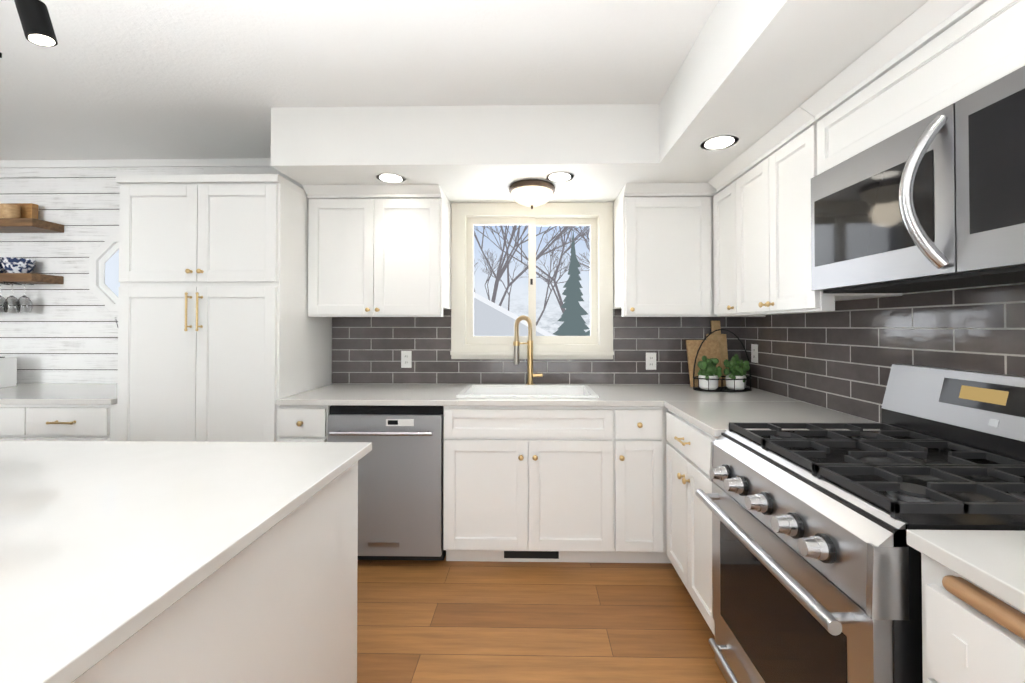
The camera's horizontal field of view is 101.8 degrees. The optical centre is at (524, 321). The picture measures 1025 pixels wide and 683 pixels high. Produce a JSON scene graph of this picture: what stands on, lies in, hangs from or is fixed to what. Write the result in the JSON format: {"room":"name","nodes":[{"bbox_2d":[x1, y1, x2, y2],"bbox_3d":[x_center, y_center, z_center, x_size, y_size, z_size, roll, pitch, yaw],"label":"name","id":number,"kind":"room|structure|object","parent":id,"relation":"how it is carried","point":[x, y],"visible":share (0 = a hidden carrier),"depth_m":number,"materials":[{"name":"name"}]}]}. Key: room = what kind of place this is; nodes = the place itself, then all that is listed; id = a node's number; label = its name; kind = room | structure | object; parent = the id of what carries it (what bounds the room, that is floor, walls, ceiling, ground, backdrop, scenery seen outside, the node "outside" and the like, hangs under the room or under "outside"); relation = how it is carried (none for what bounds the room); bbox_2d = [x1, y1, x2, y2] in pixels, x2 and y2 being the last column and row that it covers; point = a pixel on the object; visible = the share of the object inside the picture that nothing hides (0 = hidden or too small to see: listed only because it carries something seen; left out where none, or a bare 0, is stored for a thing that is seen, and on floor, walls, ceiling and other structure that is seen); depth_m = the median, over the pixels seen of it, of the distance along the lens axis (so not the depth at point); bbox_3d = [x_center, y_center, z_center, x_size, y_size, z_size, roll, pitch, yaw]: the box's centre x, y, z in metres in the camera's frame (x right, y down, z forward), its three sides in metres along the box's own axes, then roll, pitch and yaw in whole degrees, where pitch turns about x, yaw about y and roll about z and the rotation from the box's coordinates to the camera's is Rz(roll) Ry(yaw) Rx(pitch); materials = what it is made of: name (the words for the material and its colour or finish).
{"room":"kitchen","nodes":[
{"label":"kitchen","id":0,"kind":"room"},
{"bbox_2d":[0,0,718,159],"bbox_3d":[-1.447,-1.181,0.231,5.990,0.050,5.570,0,-1,1],"label":"ceiling","id":1,"kind":"structure","parent":0,"point":[155,79],"depth_m":1.83,"materials":[{"name":"white paint"}]},
{"bbox_2d":[0,0,57,57],"bbox_3d":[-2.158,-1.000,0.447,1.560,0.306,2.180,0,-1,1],"label":"track spotlight","id":2,"kind":"object","parent":1,"relation":"attached to","point":[36,22],"visible":1,"depth_m":1.23,"materials":[{"name":"black metal"}]},
{"bbox_2d":[331,371,689,384],"bbox_3d":[-1.398,0.110,2.941,5.990,2.470,0.120,0,-1,1],"label":"wall","id":3,"kind":"structure","parent":0,"point":[666,384],"depth_m":2.83,"materials":[{"name":"grey tile"}]},
{"bbox_2d":[0,158,303,382],"bbox_3d":[-2.812,-0.341,2.896,2.963,1.570,0.030,0,-1,1],"label":"wall panel","id":4,"kind":"object","parent":3,"relation":"attached to","point":[66,331],"visible":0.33,"depth_m":2.91,"materials":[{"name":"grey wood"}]},
{"bbox_2d":[0,273,63,283],"bbox_3d":[-3.754,-0.289,2.821,1.078,0.055,0.188,0,-1,1],"label":"shelf","id":5,"kind":"object","parent":4,"relation":"attached to","point":[33,278],"visible":1,"depth_m":2.73,"materials":[{"name":"brown wood"}]},
{"bbox_2d":[0,282,33,312],"bbox_3d":[-3.547,-0.162,2.813,0.416,0.200,0.160,0,-1,1],"label":"glasses","id":6,"kind":"object","parent":5,"relation":"hanging from","point":[13,304],"visible":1,"depth_m":2.80,"materials":[{"name":"clear glass"}]},
{"bbox_2d":[0,257,35,272],"bbox_3d":[-3.415,-0.370,2.813,0.150,0.105,0.148,0,-1,1],"label":"decorative bowl","id":7,"kind":"object","parent":5,"relation":"on","point":[14,265],"visible":0.88,"depth_m":2.73,"materials":[{"name":"blue ceramic"}]},
{"bbox_2d":[0,218,63,232],"bbox_3d":[-3.754,-0.649,2.825,1.078,0.055,0.188,0,-1,1],"label":"shelf","id":8,"kind":"object","parent":4,"relation":"attached to","point":[20,225],"visible":1,"depth_m":2.78,"materials":[{"name":"brown wood"}]},
{"bbox_2d":[0,203,38,218],"bbox_3d":[-3.451,-0.743,2.807,0.190,0.130,0.140,0,-1,1],"label":"wood block","id":9,"kind":"object","parent":8,"relation":"on","point":[18,210],"visible":0.62,"depth_m":2.82,"materials":[{"name":"brown wood"}]},
{"bbox_2d":[89,234,119,310],"bbox_3d":[-2.739,-0.336,2.883,0.530,0.530,0.030,0,-1,1],"label":"window","id":10,"kind":"structure","parent":4,"relation":"attached to","point":[104,284],"depth_m":2.89,"materials":[{"name":"white wood"}]},
{"bbox_2d":[302,184,450,316],"bbox_3d":[-0.918,-0.422,2.680,0.825,0.788,0.391,0,-1,1],"label":"upper cabinet","id":11,"kind":"object","parent":3,"relation":"attached to","point":[379,250],"visible":0.98,"depth_m":2.55,"materials":[{"name":"white wood"}]},
{"bbox_2d":[450,202,613,358],"bbox_3d":[0.052,-0.278,2.889,1.102,1.067,0.160,0,-1,1],"label":"window","id":12,"kind":"structure","parent":3,"relation":"in","point":[597,218],"depth_m":2.85,"materials":[{"name":"white wood"}]},
{"bbox_2d":[332,309,739,383],"bbox_3d":[0.068,0.171,2.848,2.790,0.511,0.008,0,-1,1],"label":"backsplash","id":13,"kind":"structure","parent":3,"relation":"attached to","point":[365,350],"depth_m":2.85,"materials":[{"name":"tile"}]},
{"bbox_2d":[401,351,411,367],"bbox_3d":[-0.809,0.259,2.856,0.070,0.116,0.007,0,-1,1],"label":"electrical outlet","id":14,"kind":"object","parent":13,"relation":"attached to","point":[406,359],"visible":1,"depth_m":2.85,"materials":[{"name":"white plastic"}]},
{"bbox_2d":[646,353,655,369],"bbox_3d":[0.861,0.268,2.825,0.070,0.116,0.007,0,-1,1],"label":"electrical outlet","id":15,"kind":"object","parent":13,"relation":"attached to","point":[650,361],"visible":1,"depth_m":2.82,"materials":[{"name":"white plastic"}]},
{"bbox_2d":[613,183,765,316],"bbox_3d":[1.033,-0.423,2.645,0.856,0.788,0.391,0,-1,1],"label":"upper cabinet","id":16,"kind":"object","parent":3,"relation":"attached to","point":[663,249],"visible":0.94,"depth_m":2.52,"materials":[{"name":"white wood"}]},
{"bbox_2d":[357,555,726,682],"bbox_3d":[-1.447,1.339,0.203,5.990,0.050,5.570,0,-1,1],"label":"floor","id":17,"kind":"structure","parent":0,"point":[429,621],"depth_m":1.83,"materials":[{"name":"brown wood"}]},
{"bbox_2d":[0,404,35,440],"bbox_3d":[-2.960,0.898,2.583,0.584,0.884,0.607,0,-1,1],"label":"base cabinet","id":18,"kind":"object","parent":17,"relation":"on","point":[17,421],"depth_m":2.28,"materials":[{"name":"white wood"}]},
{"bbox_2d":[36,404,116,440],"bbox_3d":[-2.514,0.898,2.575,0.556,0.884,0.607,0,-1,1],"label":"base cabinet","id":19,"kind":"object","parent":17,"relation":"on","point":[37,422],"depth_m":2.28,"materials":[{"name":"white wood"}]},
{"bbox_2d":[0,383,117,404],"bbox_3d":[-3.265,0.440,2.586,2.061,0.030,0.622,0,-1,1],"label":"countertop","id":20,"kind":"structure","parent":19,"relation":"on","point":[23,393],"depth_m":2.43,"materials":[{"name":"stone"}]},
{"bbox_2d":[0,357,16,387],"bbox_3d":[-3.488,0.327,2.650,0.260,0.195,0.212,0,-1,1],"label":"toaster","id":21,"kind":"object","parent":20,"relation":"on","point":[8,371],"visible":1,"depth_m":2.71,"materials":[{"name":"white"}]},
{"bbox_2d":[0,440,371,682],"bbox_3d":[-1.704,0.871,0.123,2.238,0.885,2.852,0,-1,1],"label":"kitchen island","id":22,"kind":"object","parent":17,"relation":"on","point":[172,562],"depth_m":0.94,"materials":[{"name":"stone"}]},
{"bbox_2d":[116,174,331,441],"bbox_3d":[-1.785,0.269,2.555,0.897,2.142,0.656,0,-1,1],"label":"pantry cabinet","id":23,"kind":"object","parent":17,"relation":"on","point":[223,336],"visible":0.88,"depth_m":2.28,"materials":[{"name":"white wood"}]},
{"bbox_2d":[278,405,329,441],"bbox_3d":[-1.200,0.898,2.557,0.269,0.884,0.617,0,-1,1],"label":"base cabinet","id":24,"kind":"object","parent":17,"relation":"on","point":[296,423],"depth_m":2.25,"materials":[{"name":"white wood"}]},
{"bbox_2d":[327,405,445,560],"bbox_3d":[-0.750,0.901,2.516,0.622,0.878,0.669,0,-1,1],"label":"dishwasher","id":25,"kind":"object","parent":17,"relation":"on","point":[400,490],"visible":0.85,"depth_m":2.24,"materials":[{"name":"silver metal"}]},
{"bbox_2d":[443,417,597,562],"bbox_3d":[0.054,1.010,2.534,0.976,0.660,0.617,0,-1,1],"label":"base cabinet","id":26,"kind":"object","parent":17,"relation":"on","point":[554,483],"depth_m":2.23,"materials":[{"name":"white wood"}]},
{"bbox_2d":[586,406,665,562],"bbox_3d":[0.581,0.898,2.525,0.322,0.884,0.617,0,-1,1],"label":"base cabinet","id":27,"kind":"object","parent":17,"relation":"on","point":[631,440],"depth_m":2.22,"materials":[{"name":"white wood"}]},
{"bbox_2d":[666,408,670,562],"bbox_3d":[1.080,0.897,2.516,0.775,0.884,0.617,0,-1,1],"label":"base cabinet","id":28,"kind":"object","parent":17,"relation":"on","point":[667,559],"depth_m":2.23,"materials":[{"name":"white wood"}]},
{"bbox_2d":[276,384,790,406],"bbox_3d":[0.067,0.439,2.531,2.800,0.030,0.635,0,-1,1],"label":"countertop","id":29,"kind":"structure","parent":28,"relation":"on","point":[331,394],"depth_m":2.31,"materials":[{"name":"stone"}]},
{"bbox_2d":[456,385,598,397],"bbox_3d":[0.020,0.509,2.504,0.784,0.199,0.435,0,-1,1],"label":"sink basin","id":30,"kind":"object","parent":29,"relation":"in","point":[527,391],"visible":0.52,"depth_m":2.69,"materials":[{"name":"white ceramic"}]},
{"bbox_2d":[513,315,542,384],"bbox_3d":[0.027,0.192,2.757,0.198,0.468,0.106,0,-1,1],"label":"faucet","id":31,"kind":"object","parent":29,"relation":"on","point":[516,345],"visible":0.98,"depth_m":2.76,"materials":[{"name":"gold metal"}]},
{"bbox_2d":[686,340,723,386],"bbox_3d":[1.179,0.273,2.723,0.210,0.303,0.099,0,-1,1],"label":"cutting board","id":32,"kind":"object","parent":29,"relation":"on","point":[709,349],"visible":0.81,"depth_m":2.73,"materials":[{"name":"brown wood"}]},
{"bbox_2d":[706,321,728,385],"bbox_3d":[1.290,0.209,2.779,0.130,0.432,0.079,0,-1,1],"label":"cutting board","id":33,"kind":"object","parent":29,"relation":"on","point":[719,336],"visible":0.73,"depth_m":2.78,"materials":[{"name":"brown wood"}]},
{"bbox_2d":[693,329,751,391],"bbox_3d":[1.226,0.234,2.583,0.358,0.378,0.168,0,-1,1],"label":"basket","id":34,"kind":"object","parent":29,"relation":"on","point":[735,379],"visible":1,"depth_m":2.56,"materials":[{"name":"black metal"}]},
{"bbox_2d":[636,384,775,394],"bbox_3d":[1.104,0.438,2.472,0.724,0.030,0.360,0,-1,1],"label":"countertop","id":35,"kind":"structure","parent":28,"relation":"on","point":[657,389],"depth_m":2.53,"materials":[{"name":"stone"}]},
{"bbox_2d":[660,399,879,436],"bbox_3d":[1.094,0.432,1.882,0.724,0.030,0.582,0,-1,1],"label":"countertop","id":36,"kind":"structure","parent":28,"relation":"on","point":[713,416],"depth_m":1.91,"materials":[{"name":"stone"}]},
{"bbox_2d":[666,409,717,635],"bbox_3d":[1.078,0.890,1.895,0.756,0.885,0.618,0,-1,1],"label":"base cabinet","id":37,"kind":"object","parent":17,"relation":"on","point":[689,518],"visible":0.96,"depth_m":1.85,"materials":[{"name":"white wood"}]},
{"bbox_2d":[695,364,1024,682],"bbox_3d":[1.035,0.741,1.206,0.798,1.168,0.760,0,-1,1],"label":"range","id":38,"kind":"object","parent":17,"relation":"on","point":[816,570],"visible":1,"depth_m":1.12,"materials":[{"name":"silver metal"}]},
{"bbox_2d":[921,553,1024,682],"bbox_3d":[1.062,0.870,0.064,0.723,0.885,1.472,0,-1,1],"label":"base cabinet","id":39,"kind":"object","parent":17,"relation":"on","point":[972,632],"visible":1,"depth_m":0.71,"materials":[{"name":"white wood"}]},
{"bbox_2d":[906,530,1024,612],"bbox_3d":[1.077,0.412,0.064,0.692,0.030,1.484,0,-1,1],"label":"countertop","id":40,"kind":"structure","parent":39,"relation":"on","point":[992,562],"depth_m":0.73,"materials":[{"name":"stone"}]},
{"bbox_2d":[271,0,928,202],"bbox_3d":[0.025,-1.001,0.192,2.805,0.310,5.350,0,-1,1],"label":"ceiling","id":41,"kind":"structure","parent":0,"point":[750,73],"depth_m":2.17,"materials":[{"name":"white paint"}]},
{"bbox_2d":[376,173,404,182],"bbox_3d":[-0.763,-0.820,2.380,0.160,0.004,0.160,0,-1,1],"label":"recessed light","id":42,"kind":"object","parent":41,"relation":"in","point":[388,177],"visible":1,"depth_m":2.38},
{"bbox_2d":[509,179,554,208],"bbox_3d":[0.047,-0.752,2.535,0.284,0.134,0.284,0,-1,1],"label":"lamp","id":43,"kind":"object","parent":41,"relation":"attached to","point":[531,193],"visible":1,"depth_m":2.45,"materials":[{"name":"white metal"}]},
{"bbox_2d":[547,172,573,181],"bbox_3d":[0.202,-0.820,2.363,0.160,0.004,0.160,0,-1,1],"label":"recessed light","id":44,"kind":"object","parent":41,"relation":"in","point":[560,176],"visible":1,"depth_m":2.37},
{"bbox_2d":[701,134,738,150],"bbox_3d":[0.899,-0.825,1.920,0.160,0.004,0.160,0,-1,1],"label":"recessed light","id":45,"kind":"object","parent":41,"relation":"in","point":[722,142],"visible":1,"depth_m":1.92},
{"bbox_2d":[842,282,1024,300],"bbox_3d":[1.487,0.078,0.104,0.120,2.470,5.450,0,-1,1],"label":"wall","id":46,"kind":"structure","parent":0,"point":[961,288],"depth_m":1.37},
{"bbox_2d":[707,107,903,316],"bbox_3d":[1.263,-0.429,2.047,0.391,0.788,0.900,0,-1,1],"label":"upper cabinet","id":47,"kind":"object","parent":46,"relation":"attached to","point":[762,225],"visible":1,"depth_m":1.89,"materials":[{"name":"white wood"}]},
{"bbox_2d":[740,284,1024,422],"bbox_3d":[1.439,0.149,1.079,0.008,0.516,3.498,0,-1,1],"label":"backsplash","id":48,"kind":"structure","parent":46,"relation":"attached to","point":[844,356],"depth_m":1.71,"materials":[{"name":"tile"}]},
{"bbox_2d":[751,344,757,362],"bbox_3d":[1.459,0.201,2.639,0.007,0.116,0.070,0,-1,1],"label":"electrical outlet","id":49,"kind":"object","parent":48,"relation":"attached to","point":[754,353],"visible":1,"depth_m":2.63,"materials":[{"name":"white plastic"}]},
{"bbox_2d":[800,0,1024,174],"bbox_3d":[1.248,-0.695,1.217,0.391,0.276,0.758,0,-1,1],"label":"upper cabinet","id":50,"kind":"object","parent":46,"relation":"attached to","point":[928,58],"visible":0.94,"depth_m":1.17,"materials":[{"name":"white wood"}]},
{"bbox_2d":[811,66,1024,292],"bbox_3d":[1.223,-0.332,1.214,0.423,0.442,0.758,0,-1,1],"label":"microwave","id":51,"kind":"object","parent":50,"relation":"attached to","point":[935,201],"visible":1,"depth_m":1.10,"materials":[{"name":"silver metal"}]},
{"label":"outside","id":52,"kind":"structure","parent":0,"visible":0},
{"bbox_2d":[474,225,589,335],"bbox_3d":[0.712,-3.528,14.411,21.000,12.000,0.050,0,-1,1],"label":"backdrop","id":53,"kind":"structure","parent":52,"point":[549,322],"depth_m":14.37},
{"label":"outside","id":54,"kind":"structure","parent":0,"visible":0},
{"bbox_2d":[474,225,589,335],"bbox_3d":[0.606,-0.822,8.433,14.800,6.456,8.153,0,-1,1],"label":"garden","id":55,"kind":"object","parent":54,"point":[491,318],"depth_m":8.96,"materials":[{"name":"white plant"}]}
]}

